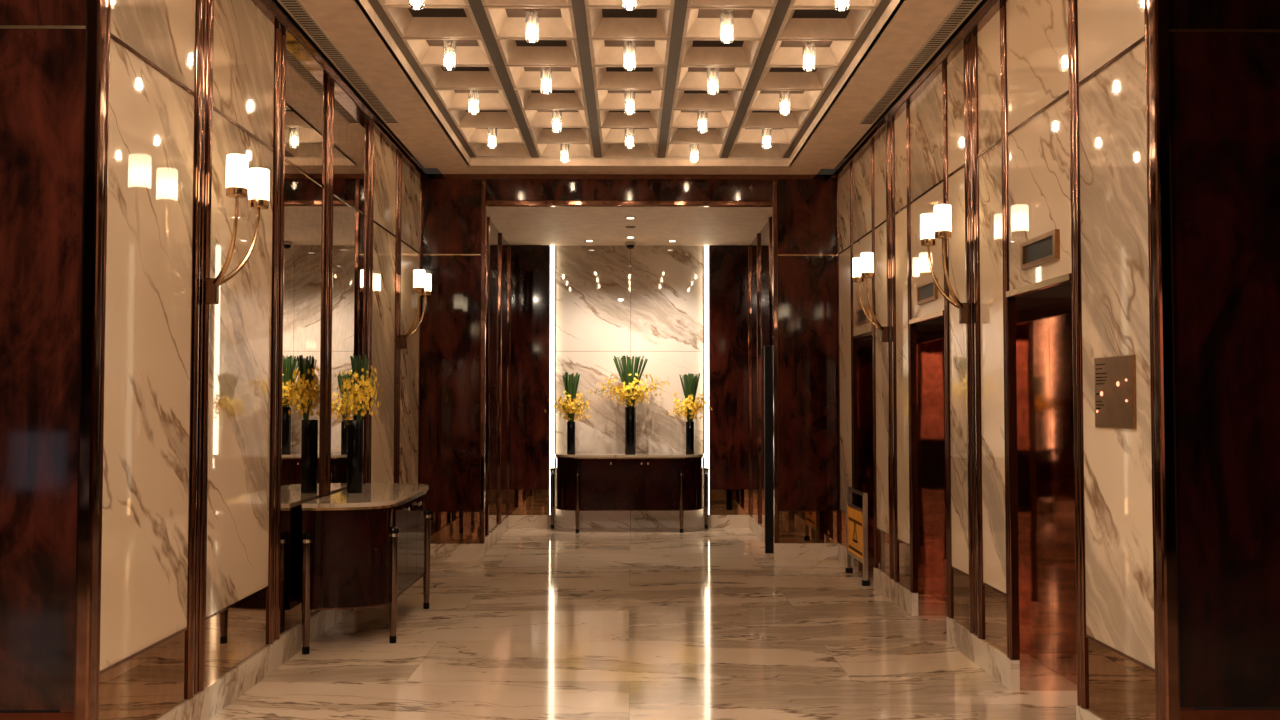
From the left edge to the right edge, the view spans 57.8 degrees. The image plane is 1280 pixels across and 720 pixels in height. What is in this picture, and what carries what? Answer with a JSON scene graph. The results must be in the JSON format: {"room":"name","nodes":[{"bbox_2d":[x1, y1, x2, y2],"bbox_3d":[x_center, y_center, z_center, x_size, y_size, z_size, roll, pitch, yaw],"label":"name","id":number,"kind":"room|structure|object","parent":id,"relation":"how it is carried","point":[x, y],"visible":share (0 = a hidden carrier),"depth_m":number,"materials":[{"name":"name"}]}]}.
{"room":"hotel lobby","nodes":[
{"label":"hotel lobby","id":0,"kind":"room"},
{"bbox_2d":[0,0,107,719],"bbox_3d":[-5.232,-0.294,4.321,6.415,3.900,0.070,0,-2,-1],"label":"wall","id":1,"kind":"structure","parent":0,"point":[53,53],"depth_m":4.32,"materials":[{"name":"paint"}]},
{"bbox_2d":[0,710,73,719],"bbox_3d":[-5.262,1.478,4.262,6.355,0.355,0.040,0,-2,-1],"label":"mirror","id":2,"kind":"object","parent":1,"relation":"attached to","point":[4,714],"depth_m":4.28,"materials":[{"name":"mirror"}]},
{"bbox_2d":[60,0,427,719],"bbox_3d":[-2.085,-0.135,7.701,0.170,3.516,6.740,0,-2,-1],"label":"wall","id":3,"kind":"structure","parent":0,"point":[219,421],"depth_m":5.79,"materials":[{"name":"stone"}]},
{"bbox_2d":[99,630,186,719],"bbox_3d":[-2.059,1.360,4.795,0.030,0.317,0.880,0,-2,-1],"label":"mirror","id":4,"kind":"object","parent":3,"relation":"attached to","point":[148,682],"depth_m":4.81,"materials":[{"name":"brown mirror"}]},
{"bbox_2d":[205,589,267,686],"bbox_3d":[-2.069,1.401,5.930,0.030,0.317,0.970,0,-2,-1],"label":"mirror","id":5,"kind":"object","parent":3,"relation":"attached to","point":[236,630],"depth_m":5.89,"materials":[{"name":"brown mirror"}]},
{"bbox_2d":[205,154,269,303],"bbox_3d":[-1.900,-0.591,5.408,0.238,0.662,0.406,0,-2,-1],"label":"wall sconce","id":6,"kind":"object","parent":3,"relation":"attached to","point":[257,193],"visible":1,"depth_m":5.38,"materials":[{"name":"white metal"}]},
{"bbox_2d":[157,609,354,719],"bbox_3d":[-2.122,1.699,7.636,0.135,0.156,6.738,0,-2,-1],"label":"baseboard","id":7,"kind":"structure","parent":3,"relation":"attached to","point":[226,689],"depth_m":6.06,"materials":[{"name":"stone"}]},
{"bbox_2d":[280,571,318,635],"bbox_3d":[-2.083,1.442,7.064,0.030,0.317,0.920,0,-2,-1],"label":"mirror","id":8,"kind":"object","parent":3,"relation":"attached to","point":[291,581],"depth_m":6.86,"materials":[{"name":"brown mirror"}]},
{"bbox_2d":[400,269,430,348],"bbox_3d":[-1.941,-0.426,9.965,0.238,0.662,0.406,0,-2,-1],"label":"wall sconce","id":9,"kind":"object","parent":3,"relation":"attached to","point":[421,280],"visible":1,"depth_m":9.90,"materials":[{"name":"white glass"}]},
{"bbox_2d":[485,215,510,535],"bbox_3d":[-1.556,0.184,12.503,0.055,3.224,2.710,0,-2,-1],"label":"wall","id":10,"kind":"structure","parent":0,"point":[498,251],"depth_m":12.65,"materials":[{"name":"paint"}]},
{"bbox_2d":[485,506,485,535],"bbox_3d":[-1.558,1.607,11.371,0.030,0.299,0.550,0,-2,-1],"label":"mirror","id":11,"kind":"object","parent":10,"relation":"attached to","point":[485,506],"depth_m":11.60,"materials":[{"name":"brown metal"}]},
{"bbox_2d":[489,497,498,532],"bbox_3d":[-1.566,1.638,12.235,0.030,0.299,1.060,0,-2,-1],"label":"mirror","id":12,"kind":"object","parent":10,"relation":"attached to","point":[494,501],"depth_m":12.29,"materials":[{"name":"brown mirror"}]},
{"bbox_2d":[485,515,508,553],"bbox_3d":[-1.560,1.873,12.422,0.045,0.156,2.730,0,-2,-1],"label":"baseboard","id":13,"kind":"structure","parent":10,"relation":"attached to","point":[501,529],"depth_m":12.43,"materials":[{"name":"stone"}]},
{"bbox_2d":[501,490,507,520],"bbox_3d":[-1.576,1.676,13.284,0.030,0.299,0.920,0,-2,-1],"label":"mirror","id":14,"kind":"object","parent":10,"relation":"attached to","point":[504,493],"depth_m":13.37,"materials":[{"name":"brown mirror"}]},
{"bbox_2d":[420,174,837,543],"bbox_3d":[-0.101,-0.020,11.107,4.200,3.531,0.062,0,-2,-1],"label":"wall","id":15,"kind":"structure","parent":0,"point":[804,227],"depth_m":11.11,"materials":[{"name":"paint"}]},
{"bbox_2d":[430,512,479,543],"bbox_3d":[-1.863,1.596,11.038,0.675,0.297,0.030,0,-2,-1],"label":"mirror","id":16,"kind":"object","parent":15,"relation":"attached to","point":[446,527],"depth_m":11.02,"materials":[{"name":"brown mirror"}]},
{"bbox_2d":[430,543,837,559],"bbox_3d":[-0.100,1.823,11.035,3.968,0.156,0.052,0,-2,-1],"label":"baseboard","id":17,"kind":"structure","parent":15,"relation":"attached to","point":[782,551],"depth_m":11.02,"materials":[{"name":"stone"}]},
{"bbox_2d":[779,512,837,542],"bbox_3d":[1.662,1.597,11.070,0.675,0.297,0.030,0,-2,-1],"label":"mirror","id":18,"kind":"object","parent":15,"relation":"attached to","point":[794,527],"depth_m":11.05,"materials":[{"name":"brown mirror"}]},
{"bbox_2d":[509,245,748,527],"bbox_3d":[-0.126,0.313,13.897,2.880,3.380,0.100,0,-2,-1],"label":"wall","id":19,"kind":"structure","parent":0,"point":[646,301],"depth_m":13.90,"materials":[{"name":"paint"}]},
{"bbox_2d":[510,490,548,514],"bbox_3d":[-1.328,1.695,13.811,0.475,0.299,0.030,0,-2,-1],"label":"mirror","id":20,"kind":"object","parent":19,"relation":"on","point":[522,502],"depth_m":13.80,"materials":[{"name":"brown mirror"}]},
{"bbox_2d":[548,246,555,515],"bbox_3d":[-1.051,0.241,13.876,0.076,3.227,0.049,0,-2,-1],"label":"light strip","id":21,"kind":"object","parent":19,"relation":"attached to","point":[552,249],"visible":1,"depth_m":13.88,"materials":[{"name":"white plastic"}]},
{"bbox_2d":[550,246,554,514],"bbox_3d":[-1.051,0.235,13.872,0.052,3.215,0.040,0,-2,-1],"label":"diffuser","id":22,"kind":"object","parent":21,"relation":"attached to","point":[552,248],"depth_m":13.87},
{"bbox_2d":[703,246,709,515],"bbox_3d":[0.799,0.241,13.893,0.076,3.227,0.049,0,-2,-1],"label":"light strip","id":23,"kind":"object","parent":19,"relation":"attached to","point":[706,249],"visible":1,"depth_m":13.89,"materials":[{"name":"white plastic"}]},
{"bbox_2d":[710,490,747,514],"bbox_3d":[1.077,1.696,13.833,0.475,0.299,0.030,0,-2,-1],"label":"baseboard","id":24,"kind":"structure","parent":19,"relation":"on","point":[722,502],"depth_m":13.82,"materials":[{"name":"brown metal"}]},
{"bbox_2d":[486,206,771,245],"bbox_3d":[-0.114,-1.449,12.625,2.940,0.050,2.870,0,-2,-1],"label":"ceiling","id":25,"kind":"structure","parent":0,"point":[551,226],"depth_m":12.30,"materials":[{"name":"beige paint"}]},
{"bbox_2d":[625,241,635,248],"bbox_3d":[-0.113,-1.345,13.637,0.124,0.085,0.124,0,-2,-1],"label":"ceiling camera","id":26,"kind":"object","parent":25,"relation":"attached to","point":[629,244],"visible":1,"depth_m":13.59,"materials":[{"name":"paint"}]},
{"bbox_2d":[272,0,986,174],"bbox_3d":[-0.070,-2.002,7.787,4.200,0.204,6.740,0,-2,-1],"label":"ceiling","id":27,"kind":"structure","parent":0,"point":[868,54],"depth_m":8.02,"materials":[{"name":"beige paint"}]},
{"bbox_2d":[278,0,399,123],"bbox_3d":[-1.917,-1.941,6.758,0.112,0.006,4.680,0,-2,-1],"label":"ceiling vent","id":28,"kind":"object","parent":27,"relation":"in","point":[300,11],"depth_m":7.35,"materials":[{"name":"paint"}]},
{"bbox_2d":[409,0,423,8],"bbox_3d":[-1.223,-2.033,6.354,0.120,0.204,0.120,0,-2,-1],"label":"ceiling light","id":29,"kind":"object","parent":27,"relation":"attached to","point":[416,2],"visible":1,"depth_m":6.37,"materials":[{"name":"white glass"}]},
{"bbox_2d":[443,40,456,69],"bbox_3d":[-1.233,-1.991,7.520,0.120,0.204,0.120,0,-2,-1],"label":"ceiling light","id":30,"kind":"object","parent":27,"relation":"attached to","point":[450,60],"visible":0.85,"depth_m":7.53,"materials":[{"name":"white glass"}]},
{"bbox_2d":[448,44,451,54],"bbox_3d":[-1.233,-2.013,7.520,0.026,0.063,0.026,0,-2,-1],"label":"socket","id":31,"kind":"object","parent":30,"relation":"attached to","point":[449,45],"depth_m":7.51,"materials":[{"name":"gold metal"}]},
{"bbox_2d":[468,90,478,113],"bbox_3d":[-1.244,-1.949,8.685,0.120,0.204,0.120,0,-2,-1],"label":"ceiling light","id":32,"kind":"object","parent":27,"relation":"attached to","point":[472,106],"visible":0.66,"depth_m":8.69,"materials":[{"name":"white glass"}]},
{"bbox_2d":[472,92,475,100],"bbox_3d":[-1.244,-1.970,8.686,0.026,0.063,0.026,0,-2,-1],"label":"socket","id":33,"kind":"object","parent":32,"relation":"attached to","point":[473,93],"depth_m":8.68,"materials":[{"name":"gold metal"}]},
{"bbox_2d":[487,128,496,147],"bbox_3d":[-1.254,-1.907,9.850,0.120,0.204,0.120,0,-2,-1],"label":"ceiling light","id":34,"kind":"object","parent":27,"relation":"attached to","point":[490,141],"visible":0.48,"depth_m":9.85,"materials":[{"name":"white glass"}]},
{"bbox_2d":[524,9,541,42],"bbox_3d":[-0.645,-2.012,6.942,0.120,0.204,0.120,0,-2,-1],"label":"ceiling light","id":35,"kind":"object","parent":27,"relation":"attached to","point":[531,32],"visible":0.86,"depth_m":6.95,"materials":[{"name":"white glass"}]},
{"bbox_2d":[530,14,533,25],"bbox_3d":[-0.645,-2.034,6.943,0.026,0.063,0.026,0,-2,-1],"label":"socket","id":36,"kind":"object","parent":35,"relation":"attached to","point":[531,15],"depth_m":6.93,"materials":[{"name":"gold metal"}]},
{"bbox_2d":[540,67,551,93],"bbox_3d":[-0.656,-1.970,8.107,0.120,0.204,0.120,0,-2,-1],"label":"ceiling light","id":37,"kind":"object","parent":27,"relation":"attached to","point":[546,85],"visible":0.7,"depth_m":8.12,"materials":[{"name":"white glass"}]},
{"bbox_2d":[544,70,547,79],"bbox_3d":[-0.656,-1.991,8.108,0.026,0.063,0.026,0,-2,-1],"label":"socket","id":38,"kind":"object","parent":37,"relation":"attached to","point":[545,71],"depth_m":8.10,"materials":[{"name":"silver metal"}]},
{"bbox_2d":[551,110,561,132],"bbox_3d":[-0.666,-1.928,9.273,0.120,0.204,0.120,0,-2,-1],"label":"ceiling light","id":39,"kind":"object","parent":27,"relation":"attached to","point":[557,125],"visible":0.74,"depth_m":9.28,"materials":[{"name":"white glass"}]},
{"bbox_2d":[560,144,568,161],"bbox_3d":[-0.677,-1.886,10.438,0.120,0.204,0.120,0,-2,-1],"label":"ceiling light","id":40,"kind":"object","parent":27,"relation":"attached to","point":[565,156],"visible":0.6,"depth_m":10.45,"materials":[{"name":"white glass"}]},
{"bbox_2d":[622,40,636,69],"bbox_3d":[-0.068,-1.991,7.530,0.120,0.204,0.120,0,-2,-1],"label":"ceiling light","id":41,"kind":"object","parent":27,"relation":"attached to","point":[629,61],"visible":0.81,"depth_m":7.54,"materials":[{"name":"white glass"}]},
{"bbox_2d":[628,45,631,54],"bbox_3d":[-0.068,-2.012,7.531,0.026,0.063,0.026,0,-2,-1],"label":"socket","id":42,"kind":"object","parent":41,"relation":"attached to","point":[629,46],"depth_m":7.52,"materials":[{"name":"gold metal"}]},
{"bbox_2d":[624,90,634,114],"bbox_3d":[-0.078,-1.949,8.695,0.120,0.204,0.120,0,-2,-1],"label":"ceiling light","id":43,"kind":"object","parent":27,"relation":"attached to","point":[630,106],"visible":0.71,"depth_m":8.71,"materials":[{"name":"white glass"}]},
{"bbox_2d":[625,128,633,147],"bbox_3d":[-0.089,-1.907,9.861,0.120,0.204,0.120,0,-2,-1],"label":"ceiling light","id":44,"kind":"object","parent":27,"relation":"attached to","point":[629,141],"visible":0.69,"depth_m":9.87,"materials":[{"name":"white glass"}]},
{"bbox_2d":[622,0,636,9],"bbox_3d":[-0.057,-2.033,6.365,0.120,0.204,0.120,0,-2,-1],"label":"ceiling light","id":45,"kind":"object","parent":27,"relation":"attached to","point":[629,2],"visible":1,"depth_m":6.38,"materials":[{"name":"white glass"}]},
{"bbox_2d":[690,144,698,162],"bbox_3d":[0.489,-1.885,10.448,0.120,0.204,0.120,0,-2,-1],"label":"ceiling light","id":46,"kind":"object","parent":27,"relation":"attached to","point":[693,156],"visible":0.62,"depth_m":10.46,"materials":[{"name":"white glass"}]},
{"bbox_2d":[697,111,707,132],"bbox_3d":[0.500,-1.927,9.283,0.120,0.204,0.120,0,-2,-1],"label":"ceiling light","id":47,"kind":"object","parent":27,"relation":"attached to","point":[701,125],"visible":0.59,"depth_m":9.29,"materials":[{"name":"white glass"}]},
{"bbox_2d":[707,67,718,93],"bbox_3d":[0.510,-1.970,8.118,0.120,0.204,0.120,0,-2,-1],"label":"ceiling light","id":48,"kind":"object","parent":27,"relation":"attached to","point":[712,85],"visible":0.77,"depth_m":8.13,"materials":[{"name":"white glass"}]},
{"bbox_2d":[711,71,714,79],"bbox_3d":[0.510,-1.991,8.119,0.026,0.063,0.026,0,-2,-1],"label":"socket","id":49,"kind":"object","parent":48,"relation":"attached to","point":[712,72],"depth_m":8.11,"materials":[{"name":"gold metal"}]},
{"bbox_2d":[717,9,735,42],"bbox_3d":[0.521,-2.012,6.953,0.120,0.204,0.120,0,-2,-1],"label":"ceiling light","id":50,"kind":"object","parent":27,"relation":"attached to","point":[726,33],"visible":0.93,"depth_m":6.96,"materials":[{"name":"white glass"}]},
{"bbox_2d":[725,15,728,25],"bbox_3d":[0.521,-2.033,6.954,0.026,0.063,0.026,0,-2,-1],"label":"socket","id":51,"kind":"object","parent":50,"relation":"attached to","point":[726,16],"depth_m":6.94,"materials":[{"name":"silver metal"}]},
{"bbox_2d":[762,128,770,148],"bbox_3d":[1.077,-1.906,9.871,0.120,0.204,0.120,0,-2,-1],"label":"ceiling light","id":52,"kind":"object","parent":27,"relation":"attached to","point":[766,141],"visible":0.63,"depth_m":9.88,"materials":[{"name":"white glass"}]},
{"bbox_2d":[779,91,789,114],"bbox_3d":[1.088,-1.948,8.706,0.120,0.204,0.120,0,-2,-1],"label":"ceiling light","id":53,"kind":"object","parent":27,"relation":"attached to","point":[784,107],"visible":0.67,"depth_m":8.71,"materials":[{"name":"white glass"}]},
{"bbox_2d":[783,93,786,101],"bbox_3d":[1.088,-1.970,8.707,0.026,0.063,0.026,0,-2,-1],"label":"socket","id":54,"kind":"object","parent":53,"relation":"attached to","point":[784,94],"depth_m":8.70,"materials":[{"name":"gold metal"}]},
{"bbox_2d":[802,41,814,70],"bbox_3d":[1.099,-1.990,7.541,0.120,0.204,0.120,0,-2,-1],"label":"ceiling light","id":55,"kind":"object","parent":27,"relation":"attached to","point":[808,61],"visible":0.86,"depth_m":7.54,"materials":[{"name":"white glass"}]},
{"bbox_2d":[807,45,810,55],"bbox_3d":[1.099,-2.012,7.542,0.026,0.063,0.026,0,-2,-1],"label":"socket","id":56,"kind":"object","parent":55,"relation":"attached to","point":[808,46],"depth_m":7.53,"materials":[{"name":"gold metal"}]},
{"bbox_2d":[834,0,848,10],"bbox_3d":[1.109,-2.033,6.375,0.120,0.204,0.120,0,-2,-1],"label":"ceiling light","id":57,"kind":"object","parent":27,"relation":"attached to","point":[841,2],"visible":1,"depth_m":6.39,"materials":[{"name":"white glass"}]},
{"bbox_2d":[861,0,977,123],"bbox_3d":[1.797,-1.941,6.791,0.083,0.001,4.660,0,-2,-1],"label":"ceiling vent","id":58,"kind":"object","parent":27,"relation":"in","point":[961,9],"depth_m":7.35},
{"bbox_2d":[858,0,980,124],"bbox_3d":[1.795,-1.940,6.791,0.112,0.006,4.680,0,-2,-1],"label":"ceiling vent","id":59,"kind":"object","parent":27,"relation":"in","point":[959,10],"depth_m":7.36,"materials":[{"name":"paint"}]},
{"bbox_2d":[209,524,1076,719],"bbox_3d":[-0.050,1.760,5.490,17.000,0.120,17.500,0,-2,-1],"label":"floor","id":60,"kind":"structure","parent":0,"point":[630,623],"depth_m":7.01,"materials":[{"name":"stone"}]},
{"bbox_2d":[301,483,431,654],"bbox_3d":[-1.776,1.340,7.841,0.526,0.890,1.890,0,-2,-1],"label":"console table","id":61,"kind":"object","parent":60,"relation":"on","point":[368,548],"visible":1,"depth_m":7.07,"materials":[{"name":"brown wood"}]},
{"bbox_2d":[347,420,363,492],"bbox_3d":[-1.921,0.648,7.825,0.108,0.490,0.108,0,-2,-1],"label":"vase","id":62,"kind":"object","parent":61,"relation":"on","point":[355,428],"visible":1,"depth_m":7.78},
{"bbox_2d":[332,354,382,419],"bbox_3d":[-1.908,0.206,7.810,0.308,0.490,0.606,0,-2,-1],"label":"flower arrangement","id":63,"kind":"object","parent":62,"relation":"in","point":[362,386],"visible":1,"depth_m":7.78,"materials":[{"name":"yellow plant"}]},
{"bbox_2d":[550,453,708,532],"bbox_3d":[-0.123,1.546,13.554,1.890,0.890,0.526,0,-2,-1],"label":"console table","id":64,"kind":"object","parent":60,"relation":"on","point":[584,481],"visible":1,"depth_m":13.33,"materials":[{"name":"paint"}]},
{"bbox_2d":[567,422,574,453],"bbox_3d":[-0.808,0.912,13.589,0.100,0.380,0.100,0,-2,-1],"label":"vase","id":65,"kind":"object","parent":64,"relation":"on","point":[570,425],"visible":1,"depth_m":13.55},
{"bbox_2d":[545,372,591,421],"bbox_3d":[-0.834,0.463,13.608,0.555,0.640,0.439,0,-2,-1],"label":"flower arrangement","id":66,"kind":"object","parent":65,"relation":"in","point":[568,406],"visible":1,"depth_m":13.57,"materials":[{"name":"yellow plant"}]},
{"bbox_2d":[625,407,635,453],"bbox_3d":[-0.113,0.827,13.579,0.128,0.550,0.128,0,-2,-1],"label":"vase","id":67,"kind":"object","parent":64,"relation":"on","point":[630,412],"visible":1,"depth_m":13.52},
{"bbox_2d":[590,355,668,406],"bbox_3d":[-0.123,0.277,13.569,0.939,0.668,0.503,0,-2,-1],"label":"flower arrangement","id":68,"kind":"object","parent":67,"relation":"in","point":[630,392],"visible":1,"depth_m":13.56,"materials":[{"name":"yellow plant"}]},
{"bbox_2d":[686,422,693,453],"bbox_3d":[0.587,0.913,13.602,0.100,0.380,0.100,0,-2,-1],"label":"vase","id":69,"kind":"object","parent":64,"relation":"on","point":[689,425],"visible":1,"depth_m":13.56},
{"bbox_2d":[671,373,711,421],"bbox_3d":[0.589,0.469,13.628,0.511,0.628,0.444,0,-2,-1],"label":"flower arrangement","id":70,"kind":"object","parent":69,"relation":"in","point":[689,406],"visible":1,"depth_m":13.58,"materials":[{"name":"yellow plant"}]},
{"bbox_2d":[845,486,869,585],"bbox_3d":[1.841,1.480,9.850,0.060,0.755,0.768,0,-2,-1],"label":"sign stand","id":71,"kind":"object","parent":60,"relation":"on","point":[856,521],"visible":1,"depth_m":9.75,"materials":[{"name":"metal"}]},
{"bbox_2d":[747,217,773,536],"bbox_3d":[1.329,0.185,12.529,0.055,3.224,2.710,0,-2,-1],"label":"wall","id":72,"kind":"structure","parent":0,"point":[760,251],"depth_m":12.85,"materials":[{"name":"paint"}]},
{"bbox_2d":[751,490,756,520],"bbox_3d":[1.334,1.677,13.311,0.030,0.299,0.920,0,-2,-1],"label":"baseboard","id":73,"kind":"structure","parent":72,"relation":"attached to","point":[753,492],"depth_m":13.36,"materials":[{"name":"brown metal"}]},
{"bbox_2d":[749,515,773,553],"bbox_3d":[1.334,1.874,12.448,0.045,0.156,2.730,0,-2,-1],"label":"baseboard","id":74,"kind":"structure","parent":72,"relation":"attached to","point":[757,529],"depth_m":12.91,"materials":[{"name":"stone"}]},
{"bbox_2d":[760,497,764,527],"bbox_3d":[1.344,1.639,12.261,0.030,0.299,1.060,0,-2,-1],"label":"mirror","id":75,"kind":"object","parent":72,"relation":"attached to","point":[762,499],"depth_m":12.56,"materials":[{"name":"brown mirror"}]},
{"bbox_2d":[764,346,773,552],"bbox_3d":[1.280,0.886,11.538,0.080,2.055,0.060,0,-2,-1],"label":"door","id":76,"kind":"structure","parent":72,"relation":"in","point":[768,350],"depth_m":11.51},
{"bbox_2d":[773,506,773,536],"bbox_3d":[1.351,1.608,11.397,0.030,0.299,0.550,0,-2,-1],"label":"mirror","id":77,"kind":"object","parent":72,"relation":"attached to","point":[773,506],"depth_m":11.60,"materials":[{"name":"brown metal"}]},
{"bbox_2d":[830,0,1193,719],"bbox_3d":[1.945,-0.134,7.738,0.170,3.516,6.740,0,-2,-1],"label":"wall","id":78,"kind":"structure","parent":0,"point":[1032,121],"depth_m":6.09,"materials":[{"name":"stone"}]},
{"bbox_2d":[841,511,845,546],"bbox_3d":[1.918,1.573,10.673,0.030,0.317,0.630,0,-2,-1],"label":"mirror","id":79,"kind":"object","parent":78,"relation":"attached to","point":[843,513],"depth_m":10.84,"materials":[{"name":"brown mirror"}]},
{"bbox_2d":[855,306,868,325],"bbox_3d":[1.899,-0.376,9.918,0.022,0.136,0.480,0,-2,-1],"label":"indicator","id":80,"kind":"object","parent":78,"relation":"attached to","point":[860,318],"visible":0.83,"depth_m":9.94,"materials":[{"name":"brown metal"}]},
{"bbox_2d":[857,336,873,570],"bbox_3d":[2.145,0.823,9.892,0.410,2.070,0.890,0,-2,-1],"label":"door","id":81,"kind":"structure","parent":78,"relation":"in","point":[864,346],"depth_m":10.32,"materials":[{"name":"red metal"}]},
{"bbox_2d":[853,252,888,341],"bbox_3d":[1.771,-0.467,8.839,0.238,0.662,0.406,0,-2,-1],"label":"wall sconce","id":82,"kind":"object","parent":78,"relation":"attached to","point":[863,266],"visible":1,"depth_m":8.80,"materials":[{"name":"white glass"}]},
{"bbox_2d":[877,530,888,575],"bbox_3d":[1.932,1.517,9.129,0.030,0.317,0.480,0,-2,-1],"label":"mirror","id":83,"kind":"object","parent":78,"relation":"attached to","point":[882,535],"depth_m":9.13,"materials":[{"name":"brown mirror"}]},
{"bbox_2d":[898,541,909,589],"bbox_3d":[1.938,1.492,8.434,0.030,0.317,0.410,0,-2,-1],"label":"mirror","id":84,"kind":"object","parent":78,"relation":"attached to","point":[903,546],"depth_m":8.43,"materials":[{"name":"brown mirror"}]},
{"bbox_2d":[916,278,937,304],"bbox_3d":[1.919,-0.455,7.759,0.022,0.136,0.480,0,-2,-1],"label":"indicator","id":85,"kind":"object","parent":78,"relation":"attached to","point":[926,292],"visible":0.84,"depth_m":7.75,"materials":[{"name":"brown metal"}]},
{"bbox_2d":[916,316,946,615],"bbox_3d":[2.165,0.746,7.743,0.410,2.070,0.930,0,-2,-1],"label":"door","id":86,"kind":"structure","parent":78,"relation":"in","point":[930,345],"depth_m":8.19,"materials":[{"name":"red metal"}]},
{"bbox_2d":[920,204,969,323],"bbox_3d":[1.790,-0.542,6.740,0.238,0.662,0.406,0,-2,-1],"label":"wall sconce","id":87,"kind":"object","parent":78,"relation":"attached to","point":[936,225],"visible":1,"depth_m":6.71,"materials":[{"name":"white glass"}]},
{"bbox_2d":[952,568,968,629],"bbox_3d":[1.951,1.440,6.995,0.030,0.317,0.390,0,-2,-1],"label":"mirror","id":88,"kind":"object","parent":78,"relation":"attached to","point":[960,576],"depth_m":7.01,"materials":[{"name":"brown mirror"}]},
{"bbox_2d":[838,543,1101,719],"bbox_3d":[1.938,1.701,7.672,0.045,0.156,6.738,0,-2,-1],"label":"baseboard","id":89,"kind":"structure","parent":78,"relation":"attached to","point":[994,662],"depth_m":6.81,"materials":[{"name":"stone"}]},
{"bbox_2d":[983,584,1006,655],"bbox_3d":[1.957,1.416,6.336,0.030,0.317,0.430,0,-2,-1],"label":"mirror","id":90,"kind":"object","parent":78,"relation":"attached to","point":[994,597],"depth_m":6.34,"materials":[{"name":"brown mirror"}]},
{"bbox_2d":[1020,229,1059,269],"bbox_3d":[1.938,-0.532,5.631,0.022,0.136,0.480,0,-2,-1],"label":"indicator","id":91,"kind":"object","parent":78,"relation":"attached to","point":[1044,248],"visible":1,"depth_m":5.60,"materials":[{"name":"brown metal"}]},
{"bbox_2d":[1016,282,1076,690],"bbox_3d":[2.184,0.669,5.630,0.410,2.070,0.920,0,-2,-1],"label":"door","id":92,"kind":"structure","parent":78,"relation":"in","point":[1044,351],"depth_m":6.07,"materials":[{"name":"red metal"}]},
{"bbox_2d":[1094,355,1136,428],"bbox_3d":[1.948,0.133,4.768,0.016,0.294,0.384,0,-2,-1],"label":"panel","id":93,"kind":"object","parent":78,"relation":"attached to","point":[1115,377],"visible":1,"depth_m":4.75,"materials":[{"name":"brown metal"}]},
{"bbox_2d":[1086,638,1155,719],"bbox_3d":[1.972,1.358,4.732,0.030,0.317,0.680,0,-2,-1],"label":"mirror","id":94,"kind":"object","parent":78,"relation":"attached to","point":[1120,685],"depth_m":4.75,"materials":[{"name":"brown mirror"}]},
{"bbox_2d":[1147,0,1279,719],"bbox_3d":[5.153,-0.290,4.415,6.415,3.900,0.070,0,-2,-1],"label":"wall","id":95,"kind":"structure","parent":0,"point":[1214,65],"depth_m":4.36,"materials":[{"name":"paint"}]},
{"bbox_2d":[1180,707,1279,719],"bbox_3d":[5.183,1.481,4.356,6.355,0.355,0.040,0,-2,-1],"label":"mirror","id":96,"kind":"object","parent":95,"relation":"attached to","point":[1199,713],"depth_m":4.32,"materials":[{"name":"metal"}]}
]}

